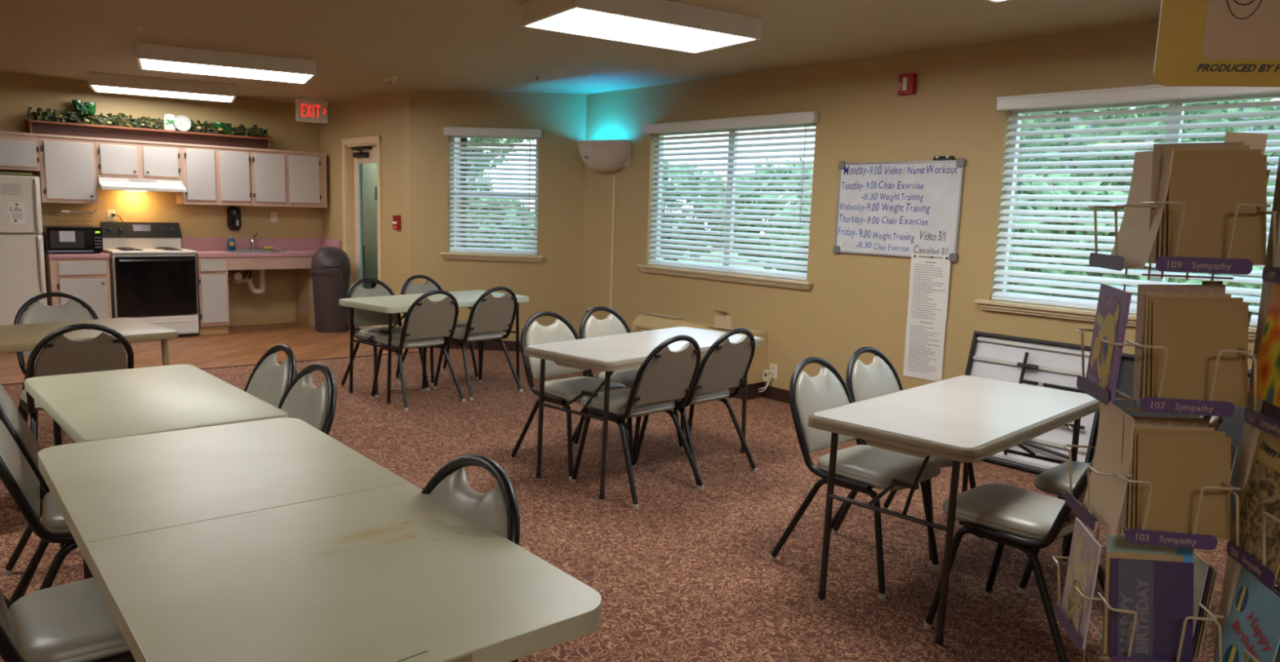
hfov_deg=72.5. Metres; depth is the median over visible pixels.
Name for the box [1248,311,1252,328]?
greeting card
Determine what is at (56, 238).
microwave
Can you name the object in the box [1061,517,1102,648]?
greeting card
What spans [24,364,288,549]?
folding table
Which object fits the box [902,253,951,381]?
paper notice
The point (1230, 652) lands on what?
print
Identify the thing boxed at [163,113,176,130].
lidded jar
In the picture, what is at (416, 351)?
trim
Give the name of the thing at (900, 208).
whiteboard
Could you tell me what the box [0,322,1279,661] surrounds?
floor
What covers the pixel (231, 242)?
soap bottle
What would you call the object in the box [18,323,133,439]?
chair
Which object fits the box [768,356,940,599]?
chair
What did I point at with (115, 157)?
upper cabinet
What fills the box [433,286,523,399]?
chair
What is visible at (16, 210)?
flyer
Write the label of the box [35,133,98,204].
upper cabinet
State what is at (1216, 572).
greeting card
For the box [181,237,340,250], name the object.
backsplash
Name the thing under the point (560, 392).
chair
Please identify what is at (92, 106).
goblet
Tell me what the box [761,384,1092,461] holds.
baseboard
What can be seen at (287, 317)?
baseboard
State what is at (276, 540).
folding table
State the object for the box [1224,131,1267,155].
greeting card
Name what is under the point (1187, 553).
greeting card
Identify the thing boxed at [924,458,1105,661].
chair
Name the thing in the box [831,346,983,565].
chair
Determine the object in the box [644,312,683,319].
vent
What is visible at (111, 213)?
wall outlet
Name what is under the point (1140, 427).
envelope
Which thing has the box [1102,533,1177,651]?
envelope
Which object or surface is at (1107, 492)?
envelope
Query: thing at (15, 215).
picture
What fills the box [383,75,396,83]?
smoke detector
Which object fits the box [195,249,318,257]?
countertop
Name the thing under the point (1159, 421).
greeting card
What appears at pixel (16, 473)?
chair
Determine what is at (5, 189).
print
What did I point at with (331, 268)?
trash bin
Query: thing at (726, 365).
chair
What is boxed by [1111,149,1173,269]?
envelope
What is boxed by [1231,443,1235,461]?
greeting card
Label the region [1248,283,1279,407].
greeting card
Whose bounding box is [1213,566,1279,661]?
greeting card
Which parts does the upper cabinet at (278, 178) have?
door, door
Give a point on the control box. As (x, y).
(723, 321)
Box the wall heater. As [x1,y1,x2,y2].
[631,312,767,399]
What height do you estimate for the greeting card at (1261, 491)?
0.209 m
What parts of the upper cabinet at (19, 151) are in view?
door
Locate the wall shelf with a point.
(39, 126)
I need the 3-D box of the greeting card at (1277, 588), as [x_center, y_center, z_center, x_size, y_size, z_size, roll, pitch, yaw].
[0.978,0.489,1.369,0.016,0.198,0.143,3,8,9]
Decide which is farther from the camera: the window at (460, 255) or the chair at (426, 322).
the window at (460, 255)
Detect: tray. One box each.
[0,171,31,176]
[0,173,31,176]
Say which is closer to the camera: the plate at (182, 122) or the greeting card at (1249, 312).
the greeting card at (1249, 312)
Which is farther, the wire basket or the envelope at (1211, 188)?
the wire basket
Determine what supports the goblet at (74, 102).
on the wall shelf
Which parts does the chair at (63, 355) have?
leg, seat, leg, backrest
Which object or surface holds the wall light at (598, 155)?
attached to the wall at (854, 302)
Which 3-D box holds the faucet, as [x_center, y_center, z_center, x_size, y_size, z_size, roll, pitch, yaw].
[-4.462,-1.034,10.100,0.180,0.206,0.198,-5,10,-41]
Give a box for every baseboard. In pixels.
[228,313,296,326]
[426,340,521,351]
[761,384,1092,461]
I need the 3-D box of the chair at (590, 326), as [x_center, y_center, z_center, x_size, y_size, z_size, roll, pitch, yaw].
[-0.075,0.305,5.519,0.590,0.874,0.522,9,11,43]
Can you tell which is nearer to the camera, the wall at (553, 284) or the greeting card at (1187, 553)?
the greeting card at (1187, 553)
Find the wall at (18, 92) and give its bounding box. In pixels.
[0,72,321,316]
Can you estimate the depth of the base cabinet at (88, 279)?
8.65 m
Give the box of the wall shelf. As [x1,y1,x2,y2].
[24,119,272,149]
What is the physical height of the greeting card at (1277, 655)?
0.194 m
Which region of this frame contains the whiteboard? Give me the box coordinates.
[832,158,966,262]
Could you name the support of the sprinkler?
attached to the ceiling
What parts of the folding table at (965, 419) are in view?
leg, leg, leg, leg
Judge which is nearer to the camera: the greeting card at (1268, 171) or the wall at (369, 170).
the greeting card at (1268, 171)
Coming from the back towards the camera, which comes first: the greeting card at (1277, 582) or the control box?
the control box
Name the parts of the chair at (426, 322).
leg, leg, seat, frame, leg, backrest, leg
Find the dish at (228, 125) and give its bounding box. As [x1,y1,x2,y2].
[222,123,232,134]
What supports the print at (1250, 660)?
attached to the greeting card at (1252, 623)
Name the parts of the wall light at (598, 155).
plate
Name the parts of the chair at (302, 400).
backrest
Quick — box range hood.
[97,177,186,192]
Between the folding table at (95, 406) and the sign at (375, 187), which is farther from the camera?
the sign at (375, 187)
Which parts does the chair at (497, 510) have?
backrest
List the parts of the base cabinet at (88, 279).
drawer, door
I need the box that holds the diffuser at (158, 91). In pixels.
[92,84,233,101]
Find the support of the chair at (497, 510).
on the floor
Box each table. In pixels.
[0,317,177,365]
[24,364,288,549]
[37,417,601,661]
[338,289,528,404]
[524,326,764,499]
[808,375,1099,644]
[964,331,1099,473]
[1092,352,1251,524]
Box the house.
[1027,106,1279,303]
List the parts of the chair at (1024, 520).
leg, leg, seat, frame, leg, backrest, leg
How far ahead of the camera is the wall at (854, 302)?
6.40 m
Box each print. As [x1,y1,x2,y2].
[0,185,19,194]
[1066,527,1095,610]
[1088,293,1119,389]
[1222,644,1239,661]
[1231,459,1279,570]
[1235,585,1248,612]
[1248,656,1259,661]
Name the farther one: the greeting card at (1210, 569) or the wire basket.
the wire basket
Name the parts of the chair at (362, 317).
leg, leg, backrest, frame, seat, leg, leg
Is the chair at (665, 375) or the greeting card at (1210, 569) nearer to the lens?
the greeting card at (1210, 569)
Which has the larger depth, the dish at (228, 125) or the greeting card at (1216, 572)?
the dish at (228, 125)
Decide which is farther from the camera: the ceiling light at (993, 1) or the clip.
the clip
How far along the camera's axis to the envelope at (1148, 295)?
1.42 m
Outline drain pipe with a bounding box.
[227,269,265,294]
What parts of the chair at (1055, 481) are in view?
leg, seat, leg, frame, backrest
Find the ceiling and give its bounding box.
[0,0,1160,104]
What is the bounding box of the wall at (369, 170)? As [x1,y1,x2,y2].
[362,137,466,288]
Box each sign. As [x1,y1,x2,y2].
[295,96,327,123]
[374,186,377,199]
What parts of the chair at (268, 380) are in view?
backrest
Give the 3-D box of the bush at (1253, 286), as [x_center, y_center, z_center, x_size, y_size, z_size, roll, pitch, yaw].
[5.719,-0.151,8.002,2.163,2.044,2.119,-5,10,-41]
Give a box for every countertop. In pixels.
[44,251,110,258]
[181,237,340,326]
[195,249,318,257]
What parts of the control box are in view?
lid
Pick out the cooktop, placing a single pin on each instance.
(108, 251)
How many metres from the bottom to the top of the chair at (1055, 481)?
0.874 m
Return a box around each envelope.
[1082,401,1133,537]
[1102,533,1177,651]
[1103,551,1183,654]
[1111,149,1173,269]
[1127,425,1214,529]
[1132,428,1226,528]
[1136,433,1231,539]
[1142,293,1231,398]
[1146,297,1243,397]
[1147,142,1243,262]
[1151,301,1248,406]
[1157,145,1249,257]
[1162,149,1261,256]
[1168,155,1266,265]
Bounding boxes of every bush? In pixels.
[466,164,493,191]
[466,188,534,249]
[660,160,726,262]
[715,157,813,269]
[764,189,812,273]
[1006,173,1149,303]
[1135,210,1271,315]
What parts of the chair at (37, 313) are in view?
leg, leg, backrest, frame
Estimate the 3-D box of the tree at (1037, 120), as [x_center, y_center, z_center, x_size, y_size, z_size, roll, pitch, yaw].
[6.157,-2.943,17.348,3.785,5.005,3.842,-5,10,-41]
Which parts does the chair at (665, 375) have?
leg, leg, seat, leg, frame, backrest, leg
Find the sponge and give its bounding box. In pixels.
[262,246,273,249]
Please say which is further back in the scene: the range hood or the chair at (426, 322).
the range hood
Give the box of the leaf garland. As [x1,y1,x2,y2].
[26,106,269,137]
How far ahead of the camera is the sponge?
10.24 m
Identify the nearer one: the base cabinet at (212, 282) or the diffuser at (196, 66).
the diffuser at (196, 66)
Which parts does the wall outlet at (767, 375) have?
cord, plate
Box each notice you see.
[0,182,22,196]
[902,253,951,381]
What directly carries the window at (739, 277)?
in the wall at (854, 302)
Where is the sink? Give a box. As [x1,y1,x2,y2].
[222,249,287,253]
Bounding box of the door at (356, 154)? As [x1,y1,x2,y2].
[342,135,382,328]
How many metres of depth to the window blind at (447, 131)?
8.91 m
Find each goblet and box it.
[71,99,83,123]
[84,102,96,124]
[213,122,225,133]
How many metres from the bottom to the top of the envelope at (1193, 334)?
0.170 m
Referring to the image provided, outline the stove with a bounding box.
[100,222,198,337]
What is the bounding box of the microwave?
[41,225,102,253]
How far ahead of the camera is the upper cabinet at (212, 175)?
9.60 m
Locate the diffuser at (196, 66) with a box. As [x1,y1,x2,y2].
[140,58,311,82]
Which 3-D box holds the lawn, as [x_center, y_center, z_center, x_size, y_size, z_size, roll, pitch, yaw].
[1.361,-1.084,21.218,90.000,0.100,90.000,-5,10,-41]
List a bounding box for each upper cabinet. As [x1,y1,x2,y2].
[0,130,39,171]
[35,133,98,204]
[95,137,182,180]
[175,143,252,205]
[249,147,327,208]
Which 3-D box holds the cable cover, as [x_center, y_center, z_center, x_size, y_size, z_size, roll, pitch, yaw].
[-0.268,-0.835,8.536,0.013,1.370,0.022,-5,10,-41]
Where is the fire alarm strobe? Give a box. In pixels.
[897,72,917,95]
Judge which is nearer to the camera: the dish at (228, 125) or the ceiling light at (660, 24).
the ceiling light at (660, 24)
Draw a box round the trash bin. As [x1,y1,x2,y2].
[311,246,351,333]
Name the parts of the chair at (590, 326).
leg, frame, backrest, seat, leg, leg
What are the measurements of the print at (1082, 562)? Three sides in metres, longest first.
0.120 x 0.120 x 0.001 m
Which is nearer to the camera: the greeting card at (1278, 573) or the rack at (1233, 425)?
the greeting card at (1278, 573)
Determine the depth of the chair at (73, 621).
2.03 m
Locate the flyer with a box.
[8,202,25,223]
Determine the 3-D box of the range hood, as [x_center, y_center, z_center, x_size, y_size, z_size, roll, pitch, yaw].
[-5.274,-1.536,9.200,0.780,0.130,0.489,-5,10,-41]
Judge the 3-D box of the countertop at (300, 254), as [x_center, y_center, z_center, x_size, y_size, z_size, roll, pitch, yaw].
[-4.336,-0.547,10.093,1.575,1.030,0.644,-5,10,-41]
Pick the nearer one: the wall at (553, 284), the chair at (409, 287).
the chair at (409, 287)
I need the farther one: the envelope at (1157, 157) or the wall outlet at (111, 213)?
the wall outlet at (111, 213)
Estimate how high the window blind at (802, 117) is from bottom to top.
1.279 m
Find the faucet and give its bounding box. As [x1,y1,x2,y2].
[244,232,261,249]
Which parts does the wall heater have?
control lid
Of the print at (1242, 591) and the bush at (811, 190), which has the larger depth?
the bush at (811, 190)
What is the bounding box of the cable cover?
[609,174,615,309]
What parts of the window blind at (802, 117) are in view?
ladder cord, ladder cord, rail, ladder cord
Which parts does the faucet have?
spout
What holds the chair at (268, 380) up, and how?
on the floor
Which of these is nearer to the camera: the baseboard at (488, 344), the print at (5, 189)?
the print at (5, 189)
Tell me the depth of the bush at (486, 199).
13.77 m
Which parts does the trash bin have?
dome lid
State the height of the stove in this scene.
1.195 m
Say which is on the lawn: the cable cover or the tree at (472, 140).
the tree at (472, 140)
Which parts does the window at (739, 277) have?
sill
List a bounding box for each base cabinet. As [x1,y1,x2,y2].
[44,256,111,319]
[195,257,229,335]
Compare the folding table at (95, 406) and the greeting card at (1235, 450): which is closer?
the greeting card at (1235, 450)
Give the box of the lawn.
[659,235,776,270]
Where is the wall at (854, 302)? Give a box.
[581,22,1254,457]
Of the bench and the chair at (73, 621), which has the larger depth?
the bench
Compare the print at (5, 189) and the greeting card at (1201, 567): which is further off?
the print at (5, 189)
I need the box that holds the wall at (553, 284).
[409,89,586,341]
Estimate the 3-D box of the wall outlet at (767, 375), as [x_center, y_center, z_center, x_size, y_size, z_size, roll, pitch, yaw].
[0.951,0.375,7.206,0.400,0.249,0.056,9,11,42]
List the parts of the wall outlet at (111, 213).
plate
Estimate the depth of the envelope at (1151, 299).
1.42 m
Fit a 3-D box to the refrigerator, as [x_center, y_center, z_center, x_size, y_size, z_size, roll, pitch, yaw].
[-6.170,-0.662,8.307,0.750,1.630,0.776,-5,10,-41]
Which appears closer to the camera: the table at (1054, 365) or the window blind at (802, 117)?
the table at (1054, 365)
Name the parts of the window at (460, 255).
sill, meeting rail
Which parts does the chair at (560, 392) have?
leg, backrest, frame, leg, leg, seat, leg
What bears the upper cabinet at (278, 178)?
attached to the wall at (18, 92)
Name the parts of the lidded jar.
lid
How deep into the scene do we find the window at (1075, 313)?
5.28 m
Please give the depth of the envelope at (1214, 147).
1.38 m
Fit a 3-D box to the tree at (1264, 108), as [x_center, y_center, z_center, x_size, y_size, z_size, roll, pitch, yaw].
[10.524,-2.491,15.063,3.834,5.018,3.889,-5,10,-41]
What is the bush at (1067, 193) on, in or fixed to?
on the lawn
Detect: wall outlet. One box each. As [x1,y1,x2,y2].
[106,209,123,222]
[271,212,277,222]
[758,363,777,392]
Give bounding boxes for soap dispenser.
[226,206,241,230]
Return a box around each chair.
[0,382,49,597]
[0,418,78,603]
[0,577,135,661]
[13,292,98,440]
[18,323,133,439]
[244,343,297,407]
[277,363,337,435]
[340,278,429,397]
[370,289,465,411]
[394,275,478,386]
[421,453,519,545]
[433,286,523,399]
[510,311,631,480]
[571,334,704,509]
[572,306,684,457]
[635,328,757,489]
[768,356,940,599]
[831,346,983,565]
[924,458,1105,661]
[1017,415,1224,593]
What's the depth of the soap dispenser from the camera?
10.00 m
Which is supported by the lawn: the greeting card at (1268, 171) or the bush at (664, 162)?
the bush at (664, 162)
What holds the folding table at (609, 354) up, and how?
on the floor
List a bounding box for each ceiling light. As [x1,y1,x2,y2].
[87,71,236,102]
[135,42,316,84]
[520,0,761,53]
[986,0,1008,3]
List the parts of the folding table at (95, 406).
leg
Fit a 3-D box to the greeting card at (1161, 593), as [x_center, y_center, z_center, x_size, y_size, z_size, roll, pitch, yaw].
[0.858,0.470,1.464,0.134,0.171,0.028,3,8,9]
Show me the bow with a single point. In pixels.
(82, 108)
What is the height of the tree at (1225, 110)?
4.732 m
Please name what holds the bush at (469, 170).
on the lawn
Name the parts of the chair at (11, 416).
backrest, leg, frame, leg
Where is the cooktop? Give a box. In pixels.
[102,248,196,253]
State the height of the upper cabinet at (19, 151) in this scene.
0.359 m
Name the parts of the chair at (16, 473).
backrest, leg, frame, seat, leg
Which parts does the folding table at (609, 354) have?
leg, leg, leg, leg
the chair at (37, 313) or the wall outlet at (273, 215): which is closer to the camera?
the chair at (37, 313)
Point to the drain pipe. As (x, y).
(237, 278)
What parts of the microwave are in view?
door, door trim, control panel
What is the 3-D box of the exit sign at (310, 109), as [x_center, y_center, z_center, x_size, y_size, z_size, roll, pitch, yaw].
[-3.667,-2.472,9.742,0.330,0.270,0.067,-3,9,-29]
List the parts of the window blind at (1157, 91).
ladder cord, rail, ladder cord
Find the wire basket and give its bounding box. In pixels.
[53,208,97,226]
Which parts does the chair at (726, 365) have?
leg, leg, leg, seat, frame, backrest, leg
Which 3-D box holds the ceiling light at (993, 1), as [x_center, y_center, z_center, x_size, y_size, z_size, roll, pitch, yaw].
[1.340,-1.514,3.450,1.240,0.115,0.640,-4,10,-35]
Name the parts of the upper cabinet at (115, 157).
door, door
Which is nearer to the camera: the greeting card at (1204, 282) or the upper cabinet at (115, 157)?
the greeting card at (1204, 282)
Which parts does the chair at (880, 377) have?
leg, frame, backrest, leg, leg, seat, leg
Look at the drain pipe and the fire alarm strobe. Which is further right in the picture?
the fire alarm strobe
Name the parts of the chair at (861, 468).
leg, backrest, frame, leg, leg, seat, leg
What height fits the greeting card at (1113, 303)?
0.190 m
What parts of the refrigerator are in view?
freezer door, fridge door, freezer handle, fridge handle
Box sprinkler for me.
[133,26,142,32]
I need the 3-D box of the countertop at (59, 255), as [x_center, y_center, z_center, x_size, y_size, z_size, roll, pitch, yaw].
[-5.721,-0.824,8.820,0.510,0.140,0.644,-5,10,-41]
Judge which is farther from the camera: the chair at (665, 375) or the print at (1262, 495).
the chair at (665, 375)
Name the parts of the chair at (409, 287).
leg, backrest, frame, leg, leg, seat, leg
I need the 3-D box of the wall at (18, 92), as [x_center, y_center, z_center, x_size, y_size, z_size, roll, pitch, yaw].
[-6.523,-1.212,8.573,6.780,2.625,0.140,-5,10,-41]
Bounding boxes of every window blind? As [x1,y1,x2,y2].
[443,126,542,255]
[642,111,818,280]
[991,84,1279,326]
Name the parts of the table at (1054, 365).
rail, folded leg, rail, rail, folded leg, folded leg, rail, folded leg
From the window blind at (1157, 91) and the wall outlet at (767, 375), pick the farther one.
the wall outlet at (767, 375)
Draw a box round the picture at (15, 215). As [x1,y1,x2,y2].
[12,213,23,218]
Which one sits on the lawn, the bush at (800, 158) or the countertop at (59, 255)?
the bush at (800, 158)
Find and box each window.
[440,135,543,262]
[636,123,815,289]
[974,93,1279,339]
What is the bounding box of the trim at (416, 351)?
[1,351,418,385]
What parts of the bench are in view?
leg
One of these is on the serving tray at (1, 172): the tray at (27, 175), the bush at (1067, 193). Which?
the tray at (27, 175)
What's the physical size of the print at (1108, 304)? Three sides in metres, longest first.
0.165 x 0.100 x 0.001 m
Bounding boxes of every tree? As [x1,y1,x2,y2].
[466,137,533,171]
[1016,99,1253,192]
[1017,119,1049,174]
[1133,97,1279,204]
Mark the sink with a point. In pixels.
(235, 251)
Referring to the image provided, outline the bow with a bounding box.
[75,102,89,115]
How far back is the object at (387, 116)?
9.37 m
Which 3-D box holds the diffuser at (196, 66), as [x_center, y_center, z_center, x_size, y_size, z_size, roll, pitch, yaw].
[-3.373,-2.131,7.143,1.234,0.008,0.614,-2,9,-28]
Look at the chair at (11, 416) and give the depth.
3.09 m
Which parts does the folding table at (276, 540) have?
leg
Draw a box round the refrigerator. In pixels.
[0,174,47,325]
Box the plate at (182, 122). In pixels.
[174,115,191,130]
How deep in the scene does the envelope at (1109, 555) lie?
1.48 m
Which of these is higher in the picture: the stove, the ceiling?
the ceiling
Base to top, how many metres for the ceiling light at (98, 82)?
0.115 m
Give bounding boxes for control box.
[713,310,733,328]
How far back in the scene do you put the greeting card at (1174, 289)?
1.43 m
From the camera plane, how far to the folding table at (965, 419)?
3.38 m
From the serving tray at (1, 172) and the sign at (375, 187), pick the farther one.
the sign at (375, 187)
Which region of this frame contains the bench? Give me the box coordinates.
[363,245,376,288]
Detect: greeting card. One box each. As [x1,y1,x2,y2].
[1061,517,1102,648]
[1085,283,1132,402]
[1109,558,1193,661]
[1118,416,1208,527]
[1132,284,1225,399]
[1177,546,1193,562]
[1192,551,1208,639]
[1192,564,1212,654]
[1192,567,1215,659]
[1195,569,1218,659]
[1201,280,1222,284]
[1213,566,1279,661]
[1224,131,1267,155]
[1229,430,1279,581]
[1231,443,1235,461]
[1231,445,1238,477]
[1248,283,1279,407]
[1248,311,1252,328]
[1248,571,1279,661]
[1260,400,1279,421]
[1266,169,1270,184]
[1273,585,1279,593]
[1275,578,1279,586]
[1276,567,1279,580]
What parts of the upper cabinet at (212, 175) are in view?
door, door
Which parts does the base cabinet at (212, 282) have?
drawer, door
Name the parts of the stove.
control panel, oven door, oven handle, storage drawer, drawer pull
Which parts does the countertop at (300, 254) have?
panel, panel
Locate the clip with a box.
[933,155,955,159]
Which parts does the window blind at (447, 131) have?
ladder cord, rail, ladder cord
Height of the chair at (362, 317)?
0.874 m
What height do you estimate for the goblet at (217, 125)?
0.130 m
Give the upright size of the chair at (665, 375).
0.874 m
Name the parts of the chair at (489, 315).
leg, leg, seat, frame, leg, backrest, leg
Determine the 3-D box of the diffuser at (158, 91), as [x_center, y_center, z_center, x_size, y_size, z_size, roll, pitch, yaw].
[-4.825,-2.418,8.865,1.234,0.008,0.614,-2,9,-28]
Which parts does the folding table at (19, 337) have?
leg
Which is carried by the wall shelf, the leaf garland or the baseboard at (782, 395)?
the leaf garland
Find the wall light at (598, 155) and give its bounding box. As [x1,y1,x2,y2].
[577,139,631,172]
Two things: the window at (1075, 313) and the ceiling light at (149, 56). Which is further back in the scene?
the ceiling light at (149, 56)
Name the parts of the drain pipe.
waste arm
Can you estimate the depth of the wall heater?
7.26 m
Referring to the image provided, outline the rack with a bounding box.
[1052,0,1279,661]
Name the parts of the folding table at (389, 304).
leg, leg, leg, leg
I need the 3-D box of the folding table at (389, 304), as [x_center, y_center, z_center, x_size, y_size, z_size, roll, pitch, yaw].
[-1.655,0.093,7.167,0.680,0.740,1.430,8,10,39]
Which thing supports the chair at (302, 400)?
on the floor
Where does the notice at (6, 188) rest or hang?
attached to the refrigerator
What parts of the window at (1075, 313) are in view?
sill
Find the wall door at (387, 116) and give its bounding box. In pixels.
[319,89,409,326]
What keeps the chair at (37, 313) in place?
on the floor
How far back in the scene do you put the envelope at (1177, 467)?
1.43 m
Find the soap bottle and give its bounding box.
[226,235,235,250]

